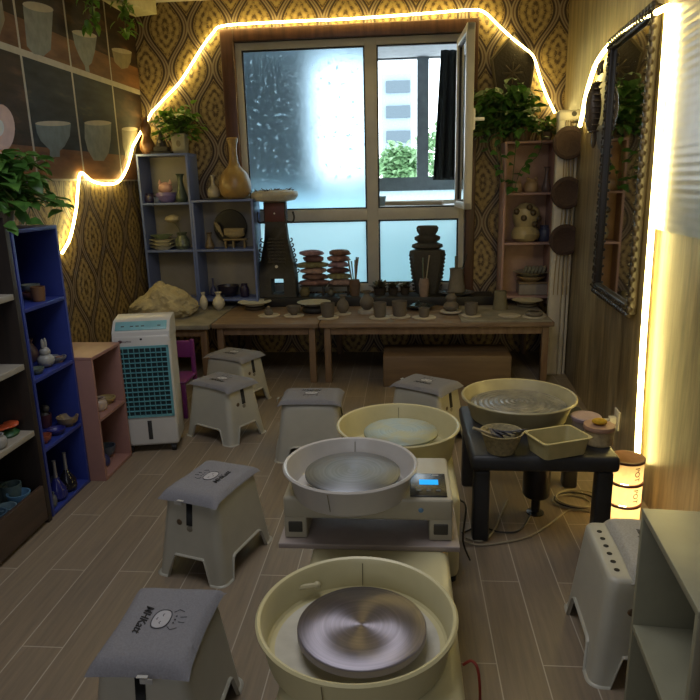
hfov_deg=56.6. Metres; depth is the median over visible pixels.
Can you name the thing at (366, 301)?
ceramic vase
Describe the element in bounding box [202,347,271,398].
plastic stool
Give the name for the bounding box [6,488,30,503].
ceramic bowl
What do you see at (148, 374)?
grille
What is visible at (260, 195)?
bowl
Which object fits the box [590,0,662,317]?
wall mirror
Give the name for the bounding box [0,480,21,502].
clay cup
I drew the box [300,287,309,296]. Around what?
ceramic jar
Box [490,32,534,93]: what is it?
wall plaque
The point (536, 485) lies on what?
motor
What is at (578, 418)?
tub
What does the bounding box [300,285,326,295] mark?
rack
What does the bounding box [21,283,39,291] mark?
ceramic bowl
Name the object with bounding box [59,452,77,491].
flask
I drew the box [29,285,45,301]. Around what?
clay cup
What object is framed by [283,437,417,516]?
basin
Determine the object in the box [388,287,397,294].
pot
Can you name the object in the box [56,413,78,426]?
ceramic bowl
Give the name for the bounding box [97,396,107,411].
ceramic jar
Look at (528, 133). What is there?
pot
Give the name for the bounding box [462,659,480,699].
cable
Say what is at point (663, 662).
shelf unit
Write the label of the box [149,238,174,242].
ceramic plate
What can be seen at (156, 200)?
clay cup
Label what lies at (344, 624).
machine
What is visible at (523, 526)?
cable
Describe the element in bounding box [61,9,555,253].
led light strip
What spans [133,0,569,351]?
wall
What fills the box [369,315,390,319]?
bat
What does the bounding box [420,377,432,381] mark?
print
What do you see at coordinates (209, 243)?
vase
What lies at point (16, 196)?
pothos
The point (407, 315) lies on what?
bat
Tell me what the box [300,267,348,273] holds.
stone
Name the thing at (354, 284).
pot
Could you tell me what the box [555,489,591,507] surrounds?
coiled cable
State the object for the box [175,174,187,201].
vase
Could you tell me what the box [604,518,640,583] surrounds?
cushion
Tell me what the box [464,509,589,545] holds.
cable
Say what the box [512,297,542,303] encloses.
ceramic plate
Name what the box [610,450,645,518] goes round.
paper lantern
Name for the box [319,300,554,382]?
work table
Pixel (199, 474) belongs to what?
print
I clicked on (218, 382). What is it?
cushion
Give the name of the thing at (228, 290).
ceramic bowl
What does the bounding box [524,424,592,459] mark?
plastic tray
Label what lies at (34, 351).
ceramic vase
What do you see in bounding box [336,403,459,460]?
basin
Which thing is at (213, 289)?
ceramic bottle
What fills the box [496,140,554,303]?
shelf unit
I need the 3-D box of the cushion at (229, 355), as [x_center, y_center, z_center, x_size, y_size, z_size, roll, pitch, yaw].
[-0.830,0.030,4.656,0.360,0.039,0.270,7,16,29]
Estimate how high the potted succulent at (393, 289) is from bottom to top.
0.116 m
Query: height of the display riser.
0.075 m
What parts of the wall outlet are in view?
plate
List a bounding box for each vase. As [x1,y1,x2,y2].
[29,338,38,362]
[140,117,154,153]
[165,215,189,249]
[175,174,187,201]
[200,292,207,309]
[205,232,214,248]
[213,291,224,309]
[328,287,333,296]
[337,294,348,312]
[360,290,373,309]
[443,291,458,310]
[542,167,550,191]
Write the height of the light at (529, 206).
0.052 m
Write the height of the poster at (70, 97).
1.412 m
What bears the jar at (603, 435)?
on the table at (477, 463)
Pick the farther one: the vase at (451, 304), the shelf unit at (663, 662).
the vase at (451, 304)
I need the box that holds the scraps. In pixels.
[490,428,526,437]
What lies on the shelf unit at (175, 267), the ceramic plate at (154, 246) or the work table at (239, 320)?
the ceramic plate at (154, 246)
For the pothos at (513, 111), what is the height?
0.885 m
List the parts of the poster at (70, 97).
printed panel, printed panel, printed panel, printed panel, printed panel, printed panel, printed panel, printed panel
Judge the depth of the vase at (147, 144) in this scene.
5.45 m
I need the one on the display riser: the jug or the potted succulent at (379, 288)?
the potted succulent at (379, 288)
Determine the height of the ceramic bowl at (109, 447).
0.070 m
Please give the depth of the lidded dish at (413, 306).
5.36 m
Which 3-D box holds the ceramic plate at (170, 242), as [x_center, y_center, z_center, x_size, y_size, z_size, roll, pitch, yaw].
[-1.642,-0.929,5.700,0.224,0.030,0.224,0,14,5]
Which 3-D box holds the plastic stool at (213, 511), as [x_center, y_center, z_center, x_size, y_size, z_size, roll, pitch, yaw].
[-0.562,0.689,2.700,0.330,0.366,0.420,4,15,21]
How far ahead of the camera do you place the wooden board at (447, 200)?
6.45 m
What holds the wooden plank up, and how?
on the table at (444, 203)
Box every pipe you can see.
[556,123,575,373]
[562,123,578,373]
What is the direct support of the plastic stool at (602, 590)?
on the floor
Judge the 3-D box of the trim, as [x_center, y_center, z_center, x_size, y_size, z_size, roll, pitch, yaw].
[0.006,-1.606,5.631,2.130,2.210,0.130,0,14,5]
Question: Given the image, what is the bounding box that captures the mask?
[585,60,606,149]
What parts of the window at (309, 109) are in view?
pane, pane, pane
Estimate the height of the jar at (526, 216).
0.320 m
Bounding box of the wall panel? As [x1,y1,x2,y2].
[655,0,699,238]
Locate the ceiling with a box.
[156,0,199,2]
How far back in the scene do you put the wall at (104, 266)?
4.86 m
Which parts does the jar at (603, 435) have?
lid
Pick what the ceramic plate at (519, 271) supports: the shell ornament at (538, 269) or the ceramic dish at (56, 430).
the shell ornament at (538, 269)
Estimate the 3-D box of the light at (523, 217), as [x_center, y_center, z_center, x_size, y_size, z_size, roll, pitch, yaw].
[1.417,-1.076,5.300,0.052,0.052,0.050,0,14,5]
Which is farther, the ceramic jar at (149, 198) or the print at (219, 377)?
the ceramic jar at (149, 198)
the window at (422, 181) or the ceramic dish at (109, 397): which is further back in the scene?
the window at (422, 181)
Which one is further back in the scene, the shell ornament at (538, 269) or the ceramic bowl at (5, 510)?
the shell ornament at (538, 269)
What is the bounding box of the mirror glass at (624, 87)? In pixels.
[598,24,648,301]
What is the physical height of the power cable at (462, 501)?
0.315 m
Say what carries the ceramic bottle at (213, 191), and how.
on the ceramic plate at (203, 198)
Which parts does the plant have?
pot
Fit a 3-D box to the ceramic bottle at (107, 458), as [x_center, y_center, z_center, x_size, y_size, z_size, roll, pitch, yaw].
[-1.370,0.580,3.586,0.084,0.130,0.084,0,14,5]
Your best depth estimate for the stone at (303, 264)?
5.65 m
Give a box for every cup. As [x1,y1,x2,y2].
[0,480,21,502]
[0,481,7,503]
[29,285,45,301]
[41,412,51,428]
[153,197,160,202]
[320,302,334,317]
[373,301,386,317]
[392,300,406,316]
[419,307,429,316]
[465,302,477,315]
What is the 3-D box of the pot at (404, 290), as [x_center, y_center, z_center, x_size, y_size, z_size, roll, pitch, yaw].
[0.481,-0.518,5.690,0.088,0.060,0.088,0,14,5]
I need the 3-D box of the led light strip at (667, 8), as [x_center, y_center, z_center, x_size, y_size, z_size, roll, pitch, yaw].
[1.488,-0.709,3.780,0.026,2.094,1.949,1,14,8]
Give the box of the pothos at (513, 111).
[473,77,549,194]
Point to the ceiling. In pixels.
(157, 1)
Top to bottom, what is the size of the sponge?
0.026 m
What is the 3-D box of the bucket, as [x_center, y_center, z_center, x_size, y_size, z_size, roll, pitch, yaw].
[0.300,-1.418,6.188,0.090,0.090,0.090,0,14,5]
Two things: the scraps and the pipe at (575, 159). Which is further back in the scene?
the pipe at (575, 159)
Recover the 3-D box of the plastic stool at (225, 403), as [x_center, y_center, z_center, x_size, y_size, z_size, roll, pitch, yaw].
[-0.784,0.349,4.056,0.420,0.366,0.330,8,17,34]
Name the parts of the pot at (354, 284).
pot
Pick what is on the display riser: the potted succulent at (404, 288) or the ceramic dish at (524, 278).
the potted succulent at (404, 288)
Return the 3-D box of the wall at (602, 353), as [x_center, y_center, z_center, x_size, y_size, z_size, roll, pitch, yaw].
[1.301,-0.525,1.935,0.100,3.000,7.800,1,14,8]
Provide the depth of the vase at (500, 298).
5.21 m
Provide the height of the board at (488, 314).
0.012 m
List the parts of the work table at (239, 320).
leg, leg, leg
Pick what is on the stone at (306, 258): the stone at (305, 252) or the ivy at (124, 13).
the stone at (305, 252)
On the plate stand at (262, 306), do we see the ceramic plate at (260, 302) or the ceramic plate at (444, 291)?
the ceramic plate at (260, 302)
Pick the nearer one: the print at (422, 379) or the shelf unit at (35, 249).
the shelf unit at (35, 249)
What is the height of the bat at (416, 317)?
0.010 m
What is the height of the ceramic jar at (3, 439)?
0.060 m
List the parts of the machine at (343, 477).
control panel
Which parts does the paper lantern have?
lid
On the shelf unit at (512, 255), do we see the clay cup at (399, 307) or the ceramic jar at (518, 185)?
the ceramic jar at (518, 185)
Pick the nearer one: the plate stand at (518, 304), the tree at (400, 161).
the plate stand at (518, 304)
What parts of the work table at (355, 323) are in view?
leg, leg, leg, leg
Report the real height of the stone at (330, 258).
0.050 m
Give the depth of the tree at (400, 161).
15.07 m
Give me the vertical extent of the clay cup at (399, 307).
0.118 m
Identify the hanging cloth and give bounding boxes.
[433,50,456,179]
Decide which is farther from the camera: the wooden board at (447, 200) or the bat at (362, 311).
the wooden board at (447, 200)
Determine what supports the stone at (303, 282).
on the rack at (322, 286)
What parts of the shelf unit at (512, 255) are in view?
panel, panel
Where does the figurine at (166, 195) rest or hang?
on the shelf unit at (175, 267)
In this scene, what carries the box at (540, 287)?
on the shelf unit at (512, 255)
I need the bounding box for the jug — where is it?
[447,267,464,292]
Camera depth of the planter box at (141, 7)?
5.18 m
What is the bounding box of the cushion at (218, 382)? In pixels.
[187,372,258,393]
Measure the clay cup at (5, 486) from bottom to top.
0.090 m
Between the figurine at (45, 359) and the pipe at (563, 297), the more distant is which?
the pipe at (563, 297)
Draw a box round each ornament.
[151,132,172,153]
[214,209,247,247]
[523,265,545,272]
[549,120,580,294]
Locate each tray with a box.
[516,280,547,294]
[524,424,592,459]
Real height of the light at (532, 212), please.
0.052 m
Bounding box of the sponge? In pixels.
[592,418,606,424]
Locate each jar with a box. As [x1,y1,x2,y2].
[0,432,7,449]
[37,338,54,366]
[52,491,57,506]
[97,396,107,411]
[145,193,154,202]
[240,283,248,296]
[264,306,272,314]
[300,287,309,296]
[409,225,445,293]
[510,181,521,192]
[511,202,541,241]
[524,177,537,192]
[538,225,548,241]
[583,419,615,447]
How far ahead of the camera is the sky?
6.38 m
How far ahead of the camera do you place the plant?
5.21 m
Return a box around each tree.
[379,139,416,177]
[410,121,436,176]
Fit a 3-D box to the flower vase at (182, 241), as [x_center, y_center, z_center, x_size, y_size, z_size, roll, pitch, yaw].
[-1.502,-1.028,5.658,0.201,0.297,0.140,0,14,5]
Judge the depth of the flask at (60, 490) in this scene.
3.19 m
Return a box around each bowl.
[0,501,16,514]
[0,507,7,517]
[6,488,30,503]
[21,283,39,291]
[22,291,31,299]
[33,366,43,374]
[43,432,51,443]
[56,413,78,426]
[103,442,115,456]
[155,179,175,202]
[217,284,238,296]
[251,190,297,201]
[286,305,300,314]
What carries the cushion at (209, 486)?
on the plastic stool at (213, 511)
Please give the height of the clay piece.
0.294 m
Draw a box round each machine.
[255,549,464,699]
[283,437,452,540]
[336,403,459,581]
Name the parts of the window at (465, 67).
pane, handle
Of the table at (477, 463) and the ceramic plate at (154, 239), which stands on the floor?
the table at (477, 463)
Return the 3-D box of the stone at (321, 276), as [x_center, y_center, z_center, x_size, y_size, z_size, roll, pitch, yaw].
[-0.205,-0.650,5.720,0.440,0.050,0.148,0,14,5]
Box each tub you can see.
[570,411,601,431]
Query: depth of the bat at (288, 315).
5.21 m
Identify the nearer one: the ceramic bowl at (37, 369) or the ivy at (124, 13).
the ceramic bowl at (37, 369)
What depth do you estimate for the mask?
3.94 m
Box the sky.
[378,44,456,60]
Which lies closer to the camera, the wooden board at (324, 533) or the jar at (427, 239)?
the wooden board at (324, 533)
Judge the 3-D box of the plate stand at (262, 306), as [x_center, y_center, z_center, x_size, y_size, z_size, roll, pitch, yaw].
[-0.818,-0.369,5.586,0.171,0.035,0.170,0,14,5]
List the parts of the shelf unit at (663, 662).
panel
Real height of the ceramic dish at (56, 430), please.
0.030 m
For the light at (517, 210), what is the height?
0.052 m
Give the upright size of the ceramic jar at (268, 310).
0.074 m
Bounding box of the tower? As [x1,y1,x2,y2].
[251,187,299,297]
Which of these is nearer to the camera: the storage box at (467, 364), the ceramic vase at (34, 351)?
the ceramic vase at (34, 351)
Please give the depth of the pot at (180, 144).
5.44 m
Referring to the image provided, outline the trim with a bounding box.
[219,18,478,289]
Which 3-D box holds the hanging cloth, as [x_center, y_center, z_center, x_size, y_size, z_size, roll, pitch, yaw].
[0.917,-2.188,6.092,0.266,1.158,0.101,0,14,5]
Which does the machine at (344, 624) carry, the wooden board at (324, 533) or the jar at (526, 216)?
the wooden board at (324, 533)
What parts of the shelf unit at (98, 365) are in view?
panel, panel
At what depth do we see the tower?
5.62 m
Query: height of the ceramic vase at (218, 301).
0.150 m
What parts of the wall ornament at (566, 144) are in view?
straw cord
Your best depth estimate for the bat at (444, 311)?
5.15 m
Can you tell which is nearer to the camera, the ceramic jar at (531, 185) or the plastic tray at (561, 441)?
the plastic tray at (561, 441)
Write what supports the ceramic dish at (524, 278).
on the box at (540, 287)
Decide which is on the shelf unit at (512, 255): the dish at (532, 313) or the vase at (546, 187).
the vase at (546, 187)
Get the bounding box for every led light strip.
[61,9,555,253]
[578,3,671,453]
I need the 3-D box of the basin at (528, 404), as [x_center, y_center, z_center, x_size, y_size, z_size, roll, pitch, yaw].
[0.800,0.264,3.093,0.536,0.111,0.536,0,14,5]
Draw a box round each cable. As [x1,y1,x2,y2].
[460,499,470,560]
[461,513,530,532]
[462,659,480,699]
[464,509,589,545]
[466,499,508,541]
[552,494,590,508]
[554,492,591,508]
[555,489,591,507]
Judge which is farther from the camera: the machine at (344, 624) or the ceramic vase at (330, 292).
the ceramic vase at (330, 292)
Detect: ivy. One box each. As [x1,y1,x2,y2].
[76,0,100,36]
[110,0,143,40]
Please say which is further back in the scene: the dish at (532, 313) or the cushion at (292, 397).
the dish at (532, 313)
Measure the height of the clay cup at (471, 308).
0.094 m
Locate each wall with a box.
[14,181,148,341]
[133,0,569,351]
[380,190,454,200]
[561,0,699,510]
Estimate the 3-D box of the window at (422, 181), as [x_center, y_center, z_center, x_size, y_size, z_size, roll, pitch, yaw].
[0.677,-2.377,6.884,2.200,1.336,0.100,0,14,5]
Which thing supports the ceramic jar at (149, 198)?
on the shelf unit at (175, 267)
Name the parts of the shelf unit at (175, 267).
panel, panel, panel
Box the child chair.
[176,339,196,418]
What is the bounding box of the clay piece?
[128,281,199,318]
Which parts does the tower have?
red panel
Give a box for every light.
[514,208,519,214]
[521,215,526,220]
[527,204,532,210]
[530,210,536,215]
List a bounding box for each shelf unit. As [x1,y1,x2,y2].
[0,213,51,563]
[9,225,89,516]
[72,342,131,480]
[135,153,199,307]
[191,198,264,307]
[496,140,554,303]
[624,508,699,699]
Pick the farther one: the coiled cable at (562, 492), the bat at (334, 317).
the bat at (334, 317)
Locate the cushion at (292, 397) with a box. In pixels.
[277,388,344,406]
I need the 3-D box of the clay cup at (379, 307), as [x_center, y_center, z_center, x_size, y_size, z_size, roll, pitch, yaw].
[0.233,-0.315,5.073,0.107,0.113,0.106,0,14,5]
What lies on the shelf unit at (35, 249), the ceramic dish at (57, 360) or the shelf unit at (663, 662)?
the ceramic dish at (57, 360)
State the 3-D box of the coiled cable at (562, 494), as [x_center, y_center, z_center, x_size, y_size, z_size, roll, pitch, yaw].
[1.057,0.725,3.106,0.178,0.008,0.144,0,14,5]
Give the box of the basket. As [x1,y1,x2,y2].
[480,423,523,455]
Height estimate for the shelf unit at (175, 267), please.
1.305 m
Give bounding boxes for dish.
[46,425,65,435]
[53,354,66,363]
[100,394,115,403]
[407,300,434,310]
[516,274,544,281]
[525,309,542,316]
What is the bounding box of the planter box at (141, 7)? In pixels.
[103,0,156,16]
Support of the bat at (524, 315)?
on the board at (488, 314)
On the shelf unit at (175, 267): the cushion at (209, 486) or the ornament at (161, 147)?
the ornament at (161, 147)
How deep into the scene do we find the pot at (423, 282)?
5.51 m
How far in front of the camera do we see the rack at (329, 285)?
5.68 m
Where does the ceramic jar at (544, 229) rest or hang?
on the shelf unit at (512, 255)
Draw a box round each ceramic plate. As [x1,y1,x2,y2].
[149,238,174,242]
[150,234,172,238]
[150,241,174,246]
[150,245,174,249]
[203,198,222,199]
[237,299,270,306]
[297,299,330,306]
[438,289,473,295]
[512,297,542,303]
[513,269,547,276]
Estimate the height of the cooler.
0.795 m
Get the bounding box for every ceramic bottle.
[105,454,109,465]
[207,175,219,197]
[210,278,216,295]
[219,137,250,198]
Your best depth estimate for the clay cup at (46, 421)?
3.28 m
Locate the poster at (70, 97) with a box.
[0,0,142,180]
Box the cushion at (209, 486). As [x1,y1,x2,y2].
[158,460,259,509]
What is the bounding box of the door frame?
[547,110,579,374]
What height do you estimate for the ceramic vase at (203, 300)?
0.150 m
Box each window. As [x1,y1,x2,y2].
[234,33,464,291]
[378,56,454,190]
[454,22,484,209]
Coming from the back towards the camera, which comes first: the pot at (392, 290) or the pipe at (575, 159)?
the pot at (392, 290)
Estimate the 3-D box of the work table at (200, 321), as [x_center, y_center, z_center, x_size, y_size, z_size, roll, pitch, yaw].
[-1.411,-0.082,5.557,0.750,0.480,1.020,0,14,5]
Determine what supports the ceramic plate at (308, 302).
on the plate stand at (306, 309)
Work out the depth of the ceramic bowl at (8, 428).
2.87 m
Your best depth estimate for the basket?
2.66 m
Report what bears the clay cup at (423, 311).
on the bat at (416, 317)
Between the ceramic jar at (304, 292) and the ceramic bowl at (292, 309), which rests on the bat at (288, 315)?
the ceramic bowl at (292, 309)
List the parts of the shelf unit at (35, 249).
panel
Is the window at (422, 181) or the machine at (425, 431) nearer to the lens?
the machine at (425, 431)
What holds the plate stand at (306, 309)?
on the work table at (239, 320)
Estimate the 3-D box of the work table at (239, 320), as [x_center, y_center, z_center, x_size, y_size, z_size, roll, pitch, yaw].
[-0.612,-0.089,5.509,0.830,0.480,0.980,0,14,5]
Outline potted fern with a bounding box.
[150,100,207,152]
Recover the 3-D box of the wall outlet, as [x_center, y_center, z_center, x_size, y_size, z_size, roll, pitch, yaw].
[1.425,0.396,3.595,0.105,0.142,0.090,1,14,8]
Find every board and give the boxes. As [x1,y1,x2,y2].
[278,491,459,551]
[385,199,453,202]
[458,305,551,322]
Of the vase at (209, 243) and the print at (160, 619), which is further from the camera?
the vase at (209, 243)
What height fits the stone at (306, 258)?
0.050 m
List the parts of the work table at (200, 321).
leg, leg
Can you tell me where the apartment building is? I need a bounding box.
[381,73,411,177]
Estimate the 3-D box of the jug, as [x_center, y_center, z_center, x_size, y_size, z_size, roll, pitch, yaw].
[0.916,-0.603,5.590,0.156,0.200,0.157,0,14,5]
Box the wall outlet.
[605,407,619,430]
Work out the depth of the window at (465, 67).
4.97 m
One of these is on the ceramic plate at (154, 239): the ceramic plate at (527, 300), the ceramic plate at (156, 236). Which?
the ceramic plate at (156, 236)
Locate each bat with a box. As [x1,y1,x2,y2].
[258,313,279,317]
[284,313,303,317]
[317,315,338,319]
[335,311,350,315]
[358,308,373,314]
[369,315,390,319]
[389,314,409,318]
[412,315,435,319]
[440,309,461,313]
[461,313,480,317]
[498,313,520,317]
[522,314,545,318]
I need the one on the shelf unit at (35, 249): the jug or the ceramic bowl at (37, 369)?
the ceramic bowl at (37, 369)
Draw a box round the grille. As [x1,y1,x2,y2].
[120,345,174,418]
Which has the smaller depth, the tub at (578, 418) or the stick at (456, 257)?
the tub at (578, 418)
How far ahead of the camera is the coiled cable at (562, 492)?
3.13 m
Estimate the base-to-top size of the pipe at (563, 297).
1.891 m
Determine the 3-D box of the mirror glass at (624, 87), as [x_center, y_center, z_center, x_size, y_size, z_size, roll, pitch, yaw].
[1.467,-0.966,3.484,0.019,1.346,0.766,1,14,8]
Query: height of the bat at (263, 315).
0.010 m
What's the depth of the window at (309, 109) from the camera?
5.64 m
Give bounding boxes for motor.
[522,471,550,516]
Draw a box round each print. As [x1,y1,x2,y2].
[150,609,184,629]
[195,470,218,479]
[217,375,231,379]
[304,391,317,395]
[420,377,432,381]
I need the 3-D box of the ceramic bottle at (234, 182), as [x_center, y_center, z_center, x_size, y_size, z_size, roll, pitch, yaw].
[-0.979,-1.531,5.490,0.272,0.500,0.271,0,14,5]
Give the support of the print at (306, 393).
on the plastic stool at (308, 415)
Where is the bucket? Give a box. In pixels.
[380,196,385,205]
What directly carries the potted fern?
on the shelf unit at (175, 267)
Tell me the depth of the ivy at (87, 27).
4.49 m
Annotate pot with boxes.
[170,133,188,152]
[347,257,359,295]
[373,287,386,294]
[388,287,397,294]
[400,287,409,294]
[419,255,429,296]
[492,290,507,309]
[512,127,531,140]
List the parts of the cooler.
control panel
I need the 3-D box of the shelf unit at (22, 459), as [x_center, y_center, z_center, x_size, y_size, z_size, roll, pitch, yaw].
[-1.655,0.237,2.427,0.390,1.420,1.000,0,14,5]
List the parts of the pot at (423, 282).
pot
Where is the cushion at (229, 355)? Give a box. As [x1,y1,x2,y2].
[202,347,264,363]
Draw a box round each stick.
[455,256,457,268]
[472,427,498,437]
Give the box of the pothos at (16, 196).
[0,148,75,235]
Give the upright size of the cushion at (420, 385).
0.039 m
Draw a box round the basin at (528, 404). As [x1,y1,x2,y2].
[461,378,577,430]
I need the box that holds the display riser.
[264,291,493,306]
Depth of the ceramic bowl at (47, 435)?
3.09 m
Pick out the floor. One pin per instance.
(65, 590)
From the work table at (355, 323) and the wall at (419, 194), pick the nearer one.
the work table at (355, 323)
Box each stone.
[296,262,347,267]
[299,250,323,255]
[299,279,349,285]
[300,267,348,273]
[302,273,349,279]
[303,256,323,261]
[327,256,350,261]
[329,249,350,255]
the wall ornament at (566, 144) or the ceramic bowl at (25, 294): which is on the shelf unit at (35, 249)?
the ceramic bowl at (25, 294)
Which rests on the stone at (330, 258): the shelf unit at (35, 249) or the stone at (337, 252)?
the stone at (337, 252)
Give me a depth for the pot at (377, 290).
5.67 m
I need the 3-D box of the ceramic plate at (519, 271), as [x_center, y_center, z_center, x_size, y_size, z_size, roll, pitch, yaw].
[1.532,-0.650,5.505,0.300,0.035,0.300,0,14,5]
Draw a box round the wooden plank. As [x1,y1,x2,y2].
[385,201,443,204]
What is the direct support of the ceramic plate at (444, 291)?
on the display riser
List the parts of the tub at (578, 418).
lid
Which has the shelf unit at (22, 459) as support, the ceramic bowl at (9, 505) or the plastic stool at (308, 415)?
the ceramic bowl at (9, 505)
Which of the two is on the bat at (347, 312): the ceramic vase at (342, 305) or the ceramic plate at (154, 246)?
the ceramic vase at (342, 305)
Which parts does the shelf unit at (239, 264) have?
panel, panel, panel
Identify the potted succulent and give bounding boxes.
[369,280,389,294]
[387,281,399,294]
[399,281,411,294]
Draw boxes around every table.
[175,302,239,375]
[211,304,324,382]
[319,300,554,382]
[380,203,453,206]
[459,406,619,540]
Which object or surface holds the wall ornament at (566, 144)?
attached to the wall at (602, 353)
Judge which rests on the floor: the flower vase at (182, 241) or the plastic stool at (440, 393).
the plastic stool at (440, 393)
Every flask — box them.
[51,460,67,501]
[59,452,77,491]
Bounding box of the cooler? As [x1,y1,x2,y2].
[111,312,183,451]
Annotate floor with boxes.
[0,351,647,699]
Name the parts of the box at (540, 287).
lid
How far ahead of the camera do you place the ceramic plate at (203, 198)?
5.52 m
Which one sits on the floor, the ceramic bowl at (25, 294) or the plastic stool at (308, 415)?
the plastic stool at (308, 415)
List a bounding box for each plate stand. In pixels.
[245,305,264,309]
[302,306,320,313]
[517,303,536,306]
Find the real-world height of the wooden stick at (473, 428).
0.075 m
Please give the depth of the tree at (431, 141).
18.79 m
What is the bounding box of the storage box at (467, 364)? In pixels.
[383,344,511,386]
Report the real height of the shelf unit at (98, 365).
0.680 m
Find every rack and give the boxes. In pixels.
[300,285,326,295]
[328,284,348,295]
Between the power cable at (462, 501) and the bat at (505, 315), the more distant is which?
the bat at (505, 315)
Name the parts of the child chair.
backrest, leg, seat, leg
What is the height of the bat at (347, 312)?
0.010 m
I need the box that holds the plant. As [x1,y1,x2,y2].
[531,116,556,139]
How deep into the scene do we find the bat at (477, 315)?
4.98 m
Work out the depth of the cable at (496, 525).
2.89 m
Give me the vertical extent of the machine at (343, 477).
0.224 m
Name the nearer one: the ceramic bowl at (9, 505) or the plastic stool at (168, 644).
the plastic stool at (168, 644)
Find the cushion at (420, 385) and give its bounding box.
[390,374,462,397]
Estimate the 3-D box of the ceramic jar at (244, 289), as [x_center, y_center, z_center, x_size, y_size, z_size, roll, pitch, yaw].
[-0.932,-0.528,5.744,0.080,0.120,0.080,0,14,5]
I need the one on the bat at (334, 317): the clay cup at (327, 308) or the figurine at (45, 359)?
the clay cup at (327, 308)
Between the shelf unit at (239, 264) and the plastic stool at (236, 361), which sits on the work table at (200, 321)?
the shelf unit at (239, 264)
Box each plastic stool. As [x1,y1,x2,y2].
[84,588,243,699]
[158,460,272,588]
[186,372,265,446]
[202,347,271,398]
[274,388,344,463]
[390,374,462,434]
[564,518,640,689]
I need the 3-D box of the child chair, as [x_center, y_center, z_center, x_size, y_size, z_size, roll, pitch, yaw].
[-1.220,0.192,4.446,0.284,0.490,0.270,0,14,5]

